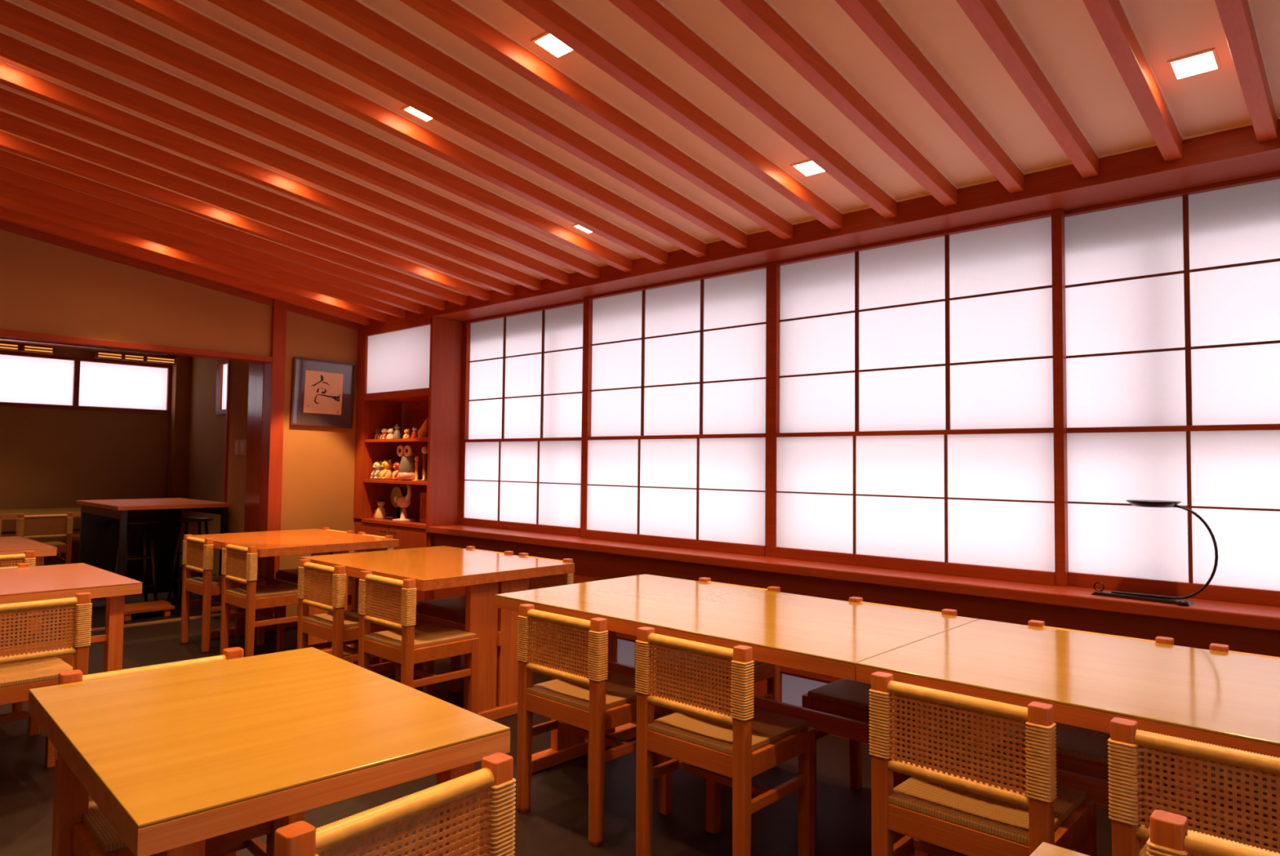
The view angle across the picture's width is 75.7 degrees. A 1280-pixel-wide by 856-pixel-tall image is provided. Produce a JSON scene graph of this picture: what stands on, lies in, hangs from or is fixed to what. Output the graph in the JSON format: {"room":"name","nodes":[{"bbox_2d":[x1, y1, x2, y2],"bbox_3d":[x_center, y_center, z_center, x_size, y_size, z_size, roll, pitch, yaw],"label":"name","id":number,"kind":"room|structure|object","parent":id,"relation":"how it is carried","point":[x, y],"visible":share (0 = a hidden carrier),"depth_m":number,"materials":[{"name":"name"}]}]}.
{"room":"restaurant","nodes":[
{"label":"restaurant","id":0,"kind":"room"},
{"bbox_2d":[0,341,172,567],"bbox_3d":[-7.771,0.154,7.311,0.100,2.680,7.020,-2,-3,43],"label":"wall","id":1,"kind":"structure","parent":0,"point":[51,458],"depth_m":8.98,"materials":[{"name":"brown paint"}]},
{"bbox_2d":[0,342,20,351],"bbox_3d":[-6.666,-0.846,8.346,0.125,0.070,0.600,-2,-3,43],"label":"vent","id":2,"kind":"object","parent":1,"relation":"attached to","point":[3,346],"visible":1,"depth_m":8.47,"materials":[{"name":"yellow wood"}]},
{"bbox_2d":[19,344,54,355],"bbox_3d":[-6.354,-0.828,8.684,0.125,0.070,0.280,-2,-3,43],"label":"vent","id":3,"kind":"object","parent":1,"relation":"attached to","point":[24,348],"visible":0.98,"depth_m":8.64,"materials":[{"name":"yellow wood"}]},
{"bbox_2d":[0,351,172,413],"bbox_3d":[-6.598,-0.510,8.524,0.050,0.565,3.240,-2,-3,43],"label":"window","id":4,"kind":"structure","parent":1,"relation":"in","point":[26,380],"depth_m":9.05,"materials":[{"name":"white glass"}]},
{"bbox_2d":[93,351,123,360],"bbox_3d":[-5.914,-0.803,9.161,0.125,0.070,0.260,-2,-3,43],"label":"vent","id":5,"kind":"object","parent":1,"relation":"attached to","point":[97,354],"visible":1,"depth_m":9.12,"materials":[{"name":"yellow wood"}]},
{"bbox_2d":[120,353,145,362],"bbox_3d":[-5.751,-0.794,9.337,0.125,0.070,0.220,-2,-3,43],"label":"vent","id":6,"kind":"object","parent":1,"relation":"attached to","point":[128,357],"visible":0.98,"depth_m":9.30,"materials":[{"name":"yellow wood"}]},
{"bbox_2d":[143,355,176,364],"bbox_3d":[-5.568,-0.784,9.536,0.125,0.070,0.320,-2,-3,43],"label":"vent","id":7,"kind":"object","parent":1,"relation":"attached to","point":[148,359],"visible":0.98,"depth_m":9.49,"materials":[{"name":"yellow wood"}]},
{"bbox_2d":[167,355,191,567],"bbox_3d":[-5.419,0.319,9.667,0.160,2.600,0.160,-2,-3,43],"label":"trim","id":8,"kind":"structure","parent":1,"relation":"attached to","point":[179,432],"depth_m":9.62,"materials":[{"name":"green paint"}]},
{"bbox_2d":[0,229,361,617],"bbox_3d":[-4.692,-0.391,4.529,0.120,3.600,7.264,-2,-3,43],"label":"wall","id":9,"kind":"structure","parent":0,"point":[46,287],"depth_m":6.00,"materials":[{"name":"beige paint"}]},
{"bbox_2d":[0,337,167,356],"bbox_3d":[-4.630,-0.596,4.588,0.021,0.021,3.620,-2,-3,43],"label":"trim","id":10,"kind":"structure","parent":9,"relation":"attached to","point":[7,340],"depth_m":5.52,"materials":[{"name":"brown wood"}]},
{"bbox_2d":[0,329,271,363],"bbox_3d":[-4.380,-0.615,4.864,0.155,0.041,4.361,-2,-3,43],"label":"trim","id":11,"kind":"structure","parent":9,"relation":"attached to","point":[3,333],"depth_m":5.71,"materials":[{"name":"red wood"}]},
{"bbox_2d":[0,219,359,330],"bbox_3d":[-4.697,-1.478,4.455,0.018,1.049,6.864,-2,-3,43],"label":"trim","id":12,"kind":"structure","parent":9,"relation":"attached to","point":[5,225],"depth_m":5.84,"materials":[{"name":"red wood"}]},
{"bbox_2d":[258,298,287,617],"bbox_3d":[-2.883,0.201,6.453,0.150,2.620,0.105,-2,-3,43],"label":"trim","id":13,"kind":"structure","parent":9,"relation":"attached to","point":[272,451],"depth_m":6.41,"materials":[{"name":"red wood"}]},
{"bbox_2d":[289,356,355,428],"bbox_3d":[-2.577,-0.280,6.708,0.045,0.552,0.532,-2,-3,43],"label":"calligraphy","id":14,"kind":"object","parent":9,"relation":"attached to","point":[322,391],"visible":1,"depth_m":6.70,"materials":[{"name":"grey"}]},
{"bbox_2d":[226,360,248,613],"bbox_3d":[-3.283,0.222,6.831,0.389,2.600,0.120,-2,-3,43],"label":"wall","id":15,"kind":"structure","parent":0,"point":[239,371],"depth_m":6.79,"materials":[{"name":"beige paint"}]},
{"bbox_2d":[41,612,232,638],"bbox_3d":[-4.804,1.430,5.134,0.060,0.012,4.341,-2,-3,43],"label":"trim","id":16,"kind":"structure","parent":15,"relation":"attached to","point":[219,614],"depth_m":6.29,"materials":[{"name":"brown wood"}]},
{"bbox_2d":[222,360,230,502],"bbox_3d":[-3.438,0.227,6.972,0.029,2.600,0.142,-2,-3,43],"label":"trim","id":17,"kind":"structure","parent":15,"relation":"attached to","point":[228,361],"depth_m":6.92,"materials":[{"name":"red wood"}]},
{"bbox_2d":[234,440,246,455],"bbox_3d":[-3.255,0.159,6.718,0.225,0.121,0.013,-2,-3,43],"label":"light switch","id":18,"kind":"object","parent":15,"relation":"attached to","point":[240,445],"visible":1,"depth_m":6.71,"materials":[{"name":"beige plastic"}]},
{"bbox_2d":[244,362,264,622],"bbox_3d":[-3.047,0.485,6.585,0.279,2.060,0.102,-2,-3,43],"label":"trim","id":19,"kind":"structure","parent":15,"relation":"attached to","point":[255,388],"depth_m":6.56,"materials":[{"name":"brown wood"}]},
{"bbox_2d":[353,316,431,519],"bbox_3d":[-1.966,-0.040,6.573,1.105,1.573,0.060,-2,-3,43],"label":"window","id":20,"kind":"structure","parent":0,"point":[396,357],"depth_m":6.71,"materials":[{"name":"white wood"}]},
{"bbox_2d":[400,400,428,519],"bbox_3d":[-1.743,0.638,6.809,1.085,1.800,0.040,-2,-3,43],"label":"wall","id":21,"kind":"structure","parent":0,"point":[414,414],"depth_m":6.94,"materials":[{"name":"red wood"}]},
{"bbox_2d":[0,567,1111,855],"bbox_3d":[-2.941,1.425,2.979,13.020,0.120,7.500,-2,-3,43],"label":"floor","id":22,"kind":"structure","parent":0,"point":[556,824],"depth_m":3.10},
{"bbox_2d":[0,515,2,537],"bbox_3d":[-5.996,1.144,7.324,0.400,0.742,0.429,-2,-3,43],"label":"rattan chair","id":23,"kind":"object","parent":22,"relation":"on","point":[1,519],"visible":0.98,"depth_m":7.36,"materials":[{"name":"wood"}]},
{"bbox_2d":[0,551,35,631],"bbox_3d":[-3.646,1.051,4.534,0.400,0.742,0.429,-2,-3,43],"label":"rattan chair","id":24,"kind":"object","parent":22,"relation":"on","point":[28,557],"visible":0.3,"depth_m":4.52,"materials":[{"name":"wicker"}]},
{"bbox_2d":[0,563,43,736],"bbox_3d":[-3.025,1.025,3.765,0.400,0.742,0.429,-2,-3,43],"label":"rattan chair","id":25,"kind":"object","parent":22,"relation":"on","point":[33,729],"visible":0.09,"depth_m":3.77,"materials":[{"name":"wicker"}]},
{"bbox_2d":[0,536,57,635],"bbox_3d":[-4.173,1.066,4.856,0.990,0.729,0.990,-2,-3,43],"label":"square table","id":26,"kind":"object","parent":22,"relation":"on","point":[9,545],"visible":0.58,"depth_m":4.89,"materials":[{"name":"brown wood"}]},
{"bbox_2d":[0,507,80,537],"bbox_3d":[-6.141,1.177,7.987,0.900,0.729,1.950,-2,-3,43],"label":"square table","id":27,"kind":"object","parent":22,"relation":"on","point":[6,514],"visible":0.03,"depth_m":8.07,"materials":[{"name":"brown wood"}]},
{"bbox_2d":[12,512,73,567],"bbox_3d":[-5.630,1.164,7.721,0.400,0.742,0.429,-2,-3,43],"label":"rattan chair","id":28,"kind":"object","parent":22,"relation":"on","point":[62,548],"visible":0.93,"depth_m":7.66,"materials":[{"name":"wicker"}]},
{"bbox_2d":[0,592,92,768],"bbox_3d":[-2.407,1.006,3.142,0.400,0.742,0.429,-2,-3,43],"label":"rattan chair","id":29,"kind":"object","parent":22,"relation":"on","point":[22,672],"visible":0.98,"depth_m":3.09,"materials":[{"name":"wicker"}]},
{"bbox_2d":[0,563,142,672],"bbox_3d":[-2.835,1.023,3.502,0.925,0.729,0.990,-2,-3,43],"label":"square table","id":30,"kind":"object","parent":22,"relation":"on","point":[42,583],"visible":0.66,"depth_m":3.53,"materials":[{"name":"brown wood"}]},
{"bbox_2d":[114,519,158,602],"bbox_3d":[-4.281,1.151,6.980,0.320,0.740,0.320,-2,-3,43],"label":"bar stool","id":31,"kind":"object","parent":22,"relation":"on","point":[131,522],"visible":0.66,"depth_m":6.98,"materials":[{"name":"brown wood"}]},
{"bbox_2d":[124,600,174,621],"bbox_3d":[-4.002,1.470,6.638,0.380,0.075,0.400,-2,-3,43],"label":"stool","id":32,"kind":"object","parent":22,"relation":"on","point":[162,607],"visible":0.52,"depth_m":6.60,"materials":[{"name":"brown wood"}]},
{"bbox_2d":[75,497,231,613],"bbox_3d":[-4.079,1.066,6.863,1.160,0.900,0.815,-2,-3,43],"label":"bar table","id":33,"kind":"object","parent":22,"relation":"on","point":[100,536],"depth_m":7.09,"materials":[{"name":"brown wood"}]},
{"bbox_2d":[75,497,231,511],"bbox_3d":[-4.074,0.632,6.881,1.160,0.032,0.815,-2,-3,43],"label":"countertop","id":34,"kind":"structure","parent":33,"relation":"on","point":[175,503],"depth_m":6.66,"materials":[{"name":"brown wood"}]},
{"bbox_2d":[51,647,288,855],"bbox_3d":[-1.139,0.971,2.003,0.429,0.742,0.400,3,-3,-44],"label":"rattan chair","id":35,"kind":"object","parent":22,"relation":"on","point":[95,836],"visible":0.11,"depth_m":1.96,"materials":[{"name":"wood"}]},
{"bbox_2d":[167,516,213,604],"bbox_3d":[-3.991,1.169,7.338,0.320,0.740,0.320,-2,-3,43],"label":"bar stool","id":36,"kind":"object","parent":22,"relation":"on","point":[188,519],"visible":0.65,"depth_m":7.32,"materials":[{"name":"brown wood"}]},
{"bbox_2d":[180,534,266,653],"bbox_3d":[-2.846,1.106,5.631,0.429,0.742,0.400,-2,-3,43],"label":"rattan chair","id":37,"kind":"object","parent":22,"relation":"on","point":[207,586],"visible":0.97,"depth_m":5.52,"materials":[{"name":"wood"}]},
{"bbox_2d":[219,542,312,657],"bbox_3d":[-2.343,1.092,5.167,0.429,0.742,0.400,-2,-3,43],"label":"rattan chair","id":38,"kind":"object","parent":22,"relation":"on","point":[252,597],"visible":0.98,"depth_m":5.07,"materials":[{"name":"wood"}]},
{"bbox_2d":[27,647,510,855],"bbox_3d":[-0.844,0.971,1.775,0.662,0.729,0.976,3,-3,-44],"label":"square table","id":39,"kind":"object","parent":22,"relation":"on","point":[175,760],"visible":1,"depth_m":1.61,"materials":[{"name":"brown wood"}]},
{"bbox_2d":[192,528,399,656],"bbox_3d":[-2.401,1.119,5.656,1.200,0.729,0.930,-2,-3,43],"label":"dining table","id":40,"kind":"object","parent":22,"relation":"on","point":[316,542],"visible":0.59,"depth_m":5.51,"materials":[{"name":"brown wood"}]},
{"bbox_2d":[274,527,354,631],"bbox_3d":[-2.408,1.130,6.091,0.429,0.742,0.400,-2,-3,43],"label":"rattan chair","id":41,"kind":"object","parent":22,"relation":"on","point":[291,575],"visible":0.12,"depth_m":6.04,"materials":[{"name":"wood"}]},
{"bbox_2d":[297,559,400,683],"bbox_3d":[-1.508,1.064,4.309,0.429,0.742,0.400,-2,-3,43],"label":"rattan chair","id":42,"kind":"object","parent":22,"relation":"on","point":[340,627],"visible":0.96,"depth_m":4.18,"materials":[{"name":"wood"}]},
{"bbox_2d":[346,532,393,610],"bbox_3d":[-2.010,1.119,5.726,0.429,0.742,0.400,-2,-3,43],"label":"rattan chair","id":43,"kind":"object","parent":22,"relation":"on","point":[349,579],"visible":0.16,"depth_m":5.74,"materials":[{"name":"wood"}]},
{"bbox_2d":[354,387,429,604],"bbox_3d":[-1.881,0.622,6.651,1.078,1.817,0.371,-2,-3,43],"label":"display shelf","id":44,"kind":"object","parent":22,"relation":"on","point":[386,407],"visible":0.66,"depth_m":6.80,"materials":[{"name":"red wood"}]},
{"bbox_2d":[370,459,382,479],"bbox_3d":[-2.174,0.346,6.849,0.109,0.162,0.117,-2,-3,43],"label":"cat figurine","id":45,"kind":"object","parent":44,"relation":"on","point":[375,474],"visible":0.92,"depth_m":6.81,"materials":[{"name":"grey ceramic"}]},
{"bbox_2d":[373,427,382,439],"bbox_3d":[-2.180,0.048,6.872,0.068,0.101,0.073,-2,-3,43],"label":"cat figurine","id":46,"kind":"object","parent":44,"relation":"on","point":[378,431],"visible":0.84,"depth_m":6.85,"materials":[{"name":"beige ceramic"}]},
{"bbox_2d":[374,498,386,519],"bbox_3d":[-2.143,0.666,6.809,0.098,0.168,0.098,-2,-3,43],"label":"figurine","id":47,"kind":"object","parent":44,"relation":"on","point":[380,513],"visible":1,"depth_m":6.78,"materials":[{"name":"beige ceramic"}]},
{"bbox_2d":[379,428,387,439],"bbox_3d":[-2.107,0.050,6.804,0.071,0.092,0.073,-2,-3,43],"label":"dog figurine","id":48,"kind":"object","parent":44,"relation":"on","point":[384,431],"visible":0.9,"depth_m":6.78,"materials":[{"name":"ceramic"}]},
{"bbox_2d":[377,459,393,479],"bbox_3d":[-2.077,0.342,6.759,0.116,0.165,0.124,-2,-3,43],"label":"cat figurine","id":49,"kind":"object","parent":44,"relation":"on","point":[385,473],"visible":0.97,"depth_m":6.72,"materials":[{"name":"beige ceramic"}]},
{"bbox_2d":[386,427,394,439],"bbox_3d":[-2.038,0.046,6.741,0.065,0.096,0.069,-2,-3,43],"label":"cat figurine","id":50,"kind":"object","parent":44,"relation":"on","point":[390,431],"visible":0.89,"depth_m":6.72,"materials":[{"name":"white ceramic"}]},
{"bbox_2d":[390,462,402,480],"bbox_3d":[-1.946,0.346,6.638,0.114,0.148,0.117,-2,-3,43],"label":"dog figurine","id":51,"kind":"object","parent":44,"relation":"on","point":[394,476],"visible":0.66,"depth_m":6.60,"materials":[{"name":"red ceramic"}]},
{"bbox_2d":[392,423,401,439],"bbox_3d":[-1.968,0.028,6.681,0.075,0.129,0.075,-2,-3,43],"label":"figurine","id":52,"kind":"object","parent":44,"relation":"on","point":[397,435],"visible":0.98,"depth_m":6.66,"materials":[{"name":"grey ceramic"}]},
{"bbox_2d":[390,486,405,519],"bbox_3d":[-1.975,0.614,6.724,0.168,0.269,0.120,-2,-3,43],"label":"fan","id":53,"kind":"object","parent":44,"relation":"on","point":[398,491],"visible":0.64,"depth_m":6.71,"materials":[{"name":"brown wood"}]},
{"bbox_2d":[392,484,415,522],"bbox_3d":[-1.892,0.595,6.581,0.194,0.297,0.194,1,-2,-2],"label":"figurine","id":54,"kind":"object","parent":44,"relation":"on","point":[403,501],"visible":0.99,"depth_m":6.53,"materials":[{"name":"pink ceramic"}]},
{"bbox_2d":[402,429,410,439],"bbox_3d":[-1.860,0.048,6.577,0.058,0.082,0.062,-2,-3,43],"label":"bear figurine","id":55,"kind":"object","parent":44,"relation":"on","point":[406,432],"visible":0.94,"depth_m":6.56,"materials":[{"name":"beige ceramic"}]},
{"bbox_2d":[396,445,418,480],"bbox_3d":[-1.841,0.278,6.550,0.188,0.279,0.158,-2,-3,43],"label":"owl figurine","id":56,"kind":"object","parent":44,"relation":"on","point":[406,467],"visible":0.94,"depth_m":6.49,"materials":[{"name":"grey ceramic"}]},
{"bbox_2d":[410,426,417,438],"bbox_3d":[-1.780,0.035,6.507,0.061,0.104,0.061,-2,-3,43],"label":"figurine","id":57,"kind":"object","parent":44,"relation":"on","point":[414,435],"visible":0.88,"depth_m":6.49,"materials":[{"name":"red ceramic"}]},
{"bbox_2d":[412,456,419,480],"bbox_3d":[-1.758,0.318,6.485,0.068,0.195,0.068,-2,-3,43],"label":"figurine","id":58,"kind":"object","parent":44,"relation":"on","point":[416,458],"visible":0.95,"depth_m":6.47,"materials":[{"name":"orange wood"}]},
{"bbox_2d":[416,417,428,438],"bbox_3d":[-1.678,0.003,6.414,0.125,0.162,0.117,-2,-3,43],"label":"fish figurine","id":59,"kind":"object","parent":44,"relation":"on","point":[423,431],"visible":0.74,"depth_m":6.39,"materials":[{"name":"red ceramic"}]},
{"bbox_2d":[417,446,427,481],"bbox_3d":[-1.675,0.277,6.411,0.095,0.273,0.095,-2,-3,43],"label":"figurine","id":60,"kind":"object","parent":44,"relation":"on","point":[424,449],"visible":0.9,"depth_m":6.39,"materials":[{"name":"brown wood"}]},
{"bbox_2d":[419,492,426,523],"bbox_3d":[-1.583,0.622,6.412,0.260,0.235,0.148,-2,-3,43],"label":"box","id":61,"kind":"object","parent":44,"relation":"on","point":[423,495],"visible":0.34,"depth_m":6.42,"materials":[{"name":"brown wood"}]},
{"bbox_2d":[274,752,515,855],"bbox_3d":[-0.511,0.953,1.412,0.400,0.742,0.429,-1,-3,39],"label":"rattan chair","id":62,"kind":"object","parent":22,"relation":"on","point":[494,784],"visible":1,"depth_m":1.34,"materials":[{"name":"wicker"}]},
{"bbox_2d":[357,570,479,714],"bbox_3d":[-1.045,1.051,3.883,0.429,0.742,0.400,-2,-3,43],"label":"rattan chair","id":63,"kind":"object","parent":22,"relation":"on","point":[408,645],"visible":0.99,"depth_m":3.79,"materials":[{"name":"wood"}]},
{"bbox_2d":[299,546,574,720],"bbox_3d":[-1.116,1.081,4.455,1.220,0.729,0.930,-2,-3,43],"label":"dining table","id":64,"kind":"object","parent":22,"relation":"on","point":[485,575],"visible":0.51,"depth_m":4.11,"materials":[{"name":"brown wood"}]},
{"bbox_2d":[413,546,513,693],"bbox_3d":[-1.027,1.090,4.801,0.429,0.742,0.400,-2,-3,43],"label":"rattan chair","id":65,"kind":"object","parent":22,"relation":"on","point":[451,609],"visible":0.13,"depth_m":4.67,"materials":[{"name":"wood"}]},
{"bbox_2d":[518,552,573,654],"bbox_3d":[-0.652,1.080,4.456,0.429,0.742,0.400,-2,-3,43],"label":"rattan chair","id":66,"kind":"object","parent":22,"relation":"on","point":[566,579],"visible":0.13,"depth_m":4.55,"materials":[{"name":"wicker"}]},
{"bbox_2d":[516,604,673,848],"bbox_3d":[-0.163,1.024,3.007,0.429,0.742,0.400,-2,-3,43],"label":"rattan chair","id":67,"kind":"object","parent":22,"relation":"on","point":[587,704],"visible":0.97,"depth_m":2.89,"materials":[{"name":"brown wood"}]},
{"bbox_2d":[653,577,780,789],"bbox_3d":[0.314,1.050,3.512,0.429,0.742,0.400,-2,-3,43],"label":"rattan chair","id":68,"kind":"object","parent":22,"relation":"on","point":[762,671],"visible":0.1,"depth_m":3.47,"materials":[{"name":"wood"}]},
{"bbox_2d":[635,626,814,855],"bbox_3d":[0.271,1.012,2.607,0.429,0.742,0.400,-2,-3,43],"label":"rattan chair","id":69,"kind":"object","parent":22,"relation":"on","point":[720,742],"visible":1,"depth_m":2.51,"materials":[{"name":"wood"}]},
{"bbox_2d":[494,574,978,855],"bbox_3d":[0.303,1.040,3.110,1.598,0.729,0.906,-2,-3,43],"label":"dining table","id":70,"kind":"object","parent":22,"relation":"on","point":[812,634],"visible":0.48,"depth_m":2.93,"materials":[{"name":"brown wood"}]},
{"bbox_2d":[801,596,957,817],"bbox_3d":[0.873,1.034,2.997,0.429,0.742,0.400,-2,-3,43],"label":"rattan chair","id":71,"kind":"object","parent":22,"relation":"on","point":[844,698],"visible":0.12,"depth_m":2.98,"materials":[{"name":"wicker"}]},
{"bbox_2d":[868,671,1097,855],"bbox_3d":[0.863,0.995,2.062,0.429,0.742,0.400,-2,-3,43],"label":"rattan chair","id":72,"kind":"object","parent":22,"relation":"on","point":[949,806],"visible":0.98,"depth_m":1.95,"materials":[{"name":"wood"}]},
{"bbox_2d":[1030,842,1088,855],"bbox_3d":[0.721,0.931,0.430,1.220,0.729,0.900,-2,-3,43],"label":"dining table","id":73,"kind":"object","parent":22,"relation":"on","point":[1044,849],"visible":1,"depth_m":1.16,"materials":[{"name":"brown wood"}]},
{"bbox_2d":[856,619,1279,855],"bbox_3d":[1.481,1.007,2.025,1.600,0.729,0.906,-2,-3,43],"label":"dining table","id":74,"kind":"object","parent":22,"relation":"on","point":[1225,700],"visible":0.7,"depth_m":2.14,"materials":[{"name":"brown wood"}]},
{"bbox_2d":[992,620,1175,843],"bbox_3d":[1.369,1.020,2.540,0.429,0.742,0.400,-2,-3,43],"label":"rattan chair","id":75,"kind":"object","parent":22,"relation":"on","point":[1082,751],"visible":0.06,"depth_m":2.45,"materials":[{"name":"wicker"}]},
{"bbox_2d":[1107,717,1279,855],"bbox_3d":[1.258,0.984,1.698,0.429,0.742,0.400,-2,-3,43],"label":"rattan chair","id":76,"kind":"object","parent":22,"relation":"on","point":[1125,741],"visible":0.78,"depth_m":1.63,"materials":[{"name":"wicker"}]},
{"bbox_2d":[1146,809,1279,855],"bbox_3d":[0.815,0.949,0.974,0.429,0.742,0.400,-2,-3,43],"label":"rattan chair","id":77,"kind":"object","parent":22,"relation":"on","point":[1171,835],"visible":1,"depth_m":1.22,"materials":[{"name":"wood"}]},
{"bbox_2d":[1195,643,1279,820],"bbox_3d":[1.748,1.010,2.191,0.429,0.742,0.400,-2,-3,43],"label":"rattan chair","id":78,"kind":"object","parent":22,"relation":"on","point":[1217,647],"visible":0.05,"depth_m":2.17,"materials":[{"name":"wicker"}]},
{"bbox_2d":[0,0,1279,325],"bbox_3d":[-1.389,-1.621,1.605,8.950,1.109,7.550,-2,-3,43],"label":"ceiling","id":79,"kind":"structure","parent":0,"point":[164,133],"depth_m":3.20,"materials":[{"name":"brown wood"}]},
{"bbox_2d":[0,55,31,68],"bbox_3d":[-2.459,-1.467,3.244,0.124,0.022,0.124,-2,-3,43],"label":"recessed light","id":80,"kind":"object","parent":79,"relation":"in","point":[0,55],"visible":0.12,"depth_m":3.29,"materials":[{"name":"white"}]},
{"bbox_2d":[400,105,434,123],"bbox_3d":[-0.882,-1.287,3.345,0.124,0.022,0.124,-2,-3,43],"label":"recessed light","id":81,"kind":"object","parent":79,"relation":"in","point":[406,108],"visible":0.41,"depth_m":3.37,"materials":[{"name":"white plastic"}]},
{"bbox_2d":[404,106,431,120],"bbox_3d":[-0.882,-1.287,3.345,0.106,0.003,0.106,-2,-11,43],"label":"diffuser","id":82,"kind":"object","parent":81,"relation":"attached to","point":[410,110],"depth_m":3.37,"materials":[{"name":"white plastic"}]},
{"bbox_2d":[530,31,574,59],"bbox_3d":[-0.283,-1.304,2.793,0.124,0.022,0.124,-2,-3,43],"label":"recessed light","id":83,"kind":"object","parent":79,"relation":"in","point":[546,42],"visible":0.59,"depth_m":2.80,"materials":[{"name":"white plastic"}]},
{"bbox_2d":[571,224,592,234],"bbox_3d":[-0.277,-1.071,4.396,0.124,0.022,0.124,-2,-3,43],"label":"recessed light","id":84,"kind":"object","parent":79,"relation":"in","point":[576,226],"visible":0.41,"depth_m":4.42,"materials":[{"name":"white plastic"}]},
{"bbox_2d":[574,225,591,232],"bbox_3d":[-0.277,-1.071,4.396,0.106,0.003,0.106,-2,-11,43],"label":"diffuser","id":85,"kind":"object","parent":84,"relation":"attached to","point":[578,227],"depth_m":4.42,"materials":[{"name":"white plastic"}]},
{"bbox_2d":[790,159,826,177],"bbox_3d":[0.722,-1.099,3.476,0.124,0.022,0.124,-2,-3,43],"label":"recessed light","id":86,"kind":"object","parent":79,"relation":"in","point":[806,168],"visible":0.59,"depth_m":3.48,"materials":[{"name":"white plastic"}]},
{"bbox_2d":[1166,47,1222,81],"bbox_3d":[1.720,-1.127,2.556,0.124,0.022,0.124,-2,-3,43],"label":"recessed light","id":87,"kind":"object","parent":79,"relation":"in","point":[1206,61],"visible":1,"depth_m":2.55,"materials":[{"name":"white plastic"}]},
{"bbox_2d":[1171,51,1217,79],"bbox_3d":[1.720,-1.127,2.556,0.106,0.003,0.106,-2,-11,43],"label":"diffuser","id":88,"kind":"object","parent":87,"relation":"attached to","point":[1197,64],"depth_m":2.55,"materials":[{"name":"white plastic"}]},
{"bbox_2d":[186,356,1279,806],"bbox_3d":[-0.609,0.157,5.550,12.820,2.680,0.321,-2,-3,43],"label":"wall","id":89,"kind":"structure","parent":0,"point":[589,566],"depth_m":4.12,"materials":[{"name":"red wood"}]},
{"bbox_2d":[215,359,227,414],"bbox_3d":[-4.192,-0.465,8.691,1.320,0.610,0.050,-2,-3,43],"label":"window","id":90,"kind":"structure","parent":89,"relation":"in","point":[222,365],"depth_m":9.06,"materials":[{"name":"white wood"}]},
{"bbox_2d":[426,316,463,600],"bbox_3d":[-1.454,0.344,6.302,0.030,2.352,0.386,-2,-3,43],"label":"pillar","id":91,"kind":"structure","parent":89,"relation":"attached to","point":[446,357],"depth_m":6.26,"materials":[{"name":"red wood"}]},
{"bbox_2d":[459,299,583,537],"bbox_3d":[-0.860,-0.056,5.911,1.386,1.573,0.055,-2,-3,43],"label":"window","id":92,"kind":"structure","parent":89,"relation":"in","point":[522,411],"depth_m":5.89,"materials":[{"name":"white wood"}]},
{"bbox_2d":[616,636,635,667],"bbox_3d":[-0.073,1.312,4.811,0.180,0.170,0.040,-2,-3,43],"label":"window","id":93,"kind":"structure","parent":89,"relation":"in","point":[625,648],"depth_m":4.81,"materials":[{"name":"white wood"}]},
{"bbox_2d":[580,262,771,556],"bbox_3d":[0.170,-0.088,4.900,1.466,1.573,0.055,-2,-3,43],"label":"window","id":94,"kind":"structure","parent":89,"relation":"in","point":[677,375],"depth_m":4.84,"materials":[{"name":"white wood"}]},
{"bbox_2d":[779,671,831,706],"bbox_3d":[0.839,1.287,3.971,0.380,0.170,0.040,-2,-3,43],"label":"window","id":95,"kind":"structure","parent":89,"relation":"in","point":[792,686],"depth_m":4.04,"materials":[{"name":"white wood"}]},
{"bbox_2d":[358,119,1279,331],"bbox_3d":[0.962,-1.030,4.213,8.650,0.268,0.486,-2,-3,43],"label":"ceiling beam","id":96,"kind":"structure","parent":89,"relation":"attached to","point":[1236,153],"depth_m":3.60,"materials":[{"name":"red wood"}]},
{"bbox_2d":[428,524,1279,631],"bbox_3d":[1.305,0.685,3.706,7.530,0.048,0.336,-2,-3,43],"label":"window sill","id":97,"kind":"structure","parent":89,"relation":"attached to","point":[1260,617],"depth_m":3.59,"materials":[{"name":"red wood"}]},
{"bbox_2d":[1090,499,1217,606],"bbox_3d":[1.899,0.455,3.053,0.176,0.370,0.410,3,-3,-42],"label":"desk lamp","id":98,"kind":"object","parent":97,"relation":"on","point":[1148,504],"visible":1,"depth_m":3.00,"materials":[{"name":"black metal"}]},
{"bbox_2d":[1176,600,1188,606],"bbox_3d":[1.941,0.626,2.947,0.036,0.021,0.040,3,-3,-42],"label":"switch","id":99,"kind":"object","parent":98,"relation":"attached to","point":[1180,602],"depth_m":2.94,"materials":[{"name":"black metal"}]},
{"bbox_2d":[770,208,1068,586],"bbox_3d":[1.239,-0.118,3.915,1.440,1.573,0.055,-2,-3,43],"label":"window","id":100,"kind":"structure","parent":89,"relation":"in","point":[918,397],"depth_m":3.83,"materials":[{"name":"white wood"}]},
{"bbox_2d":[1064,171,1279,607],"bbox_3d":[2.274,-0.145,3.024,1.376,1.573,0.055,-2,-3,43],"label":"window","id":101,"kind":"structure","parent":89,"relation":"in","point":[1172,299],"depth_m":3.20,"materials":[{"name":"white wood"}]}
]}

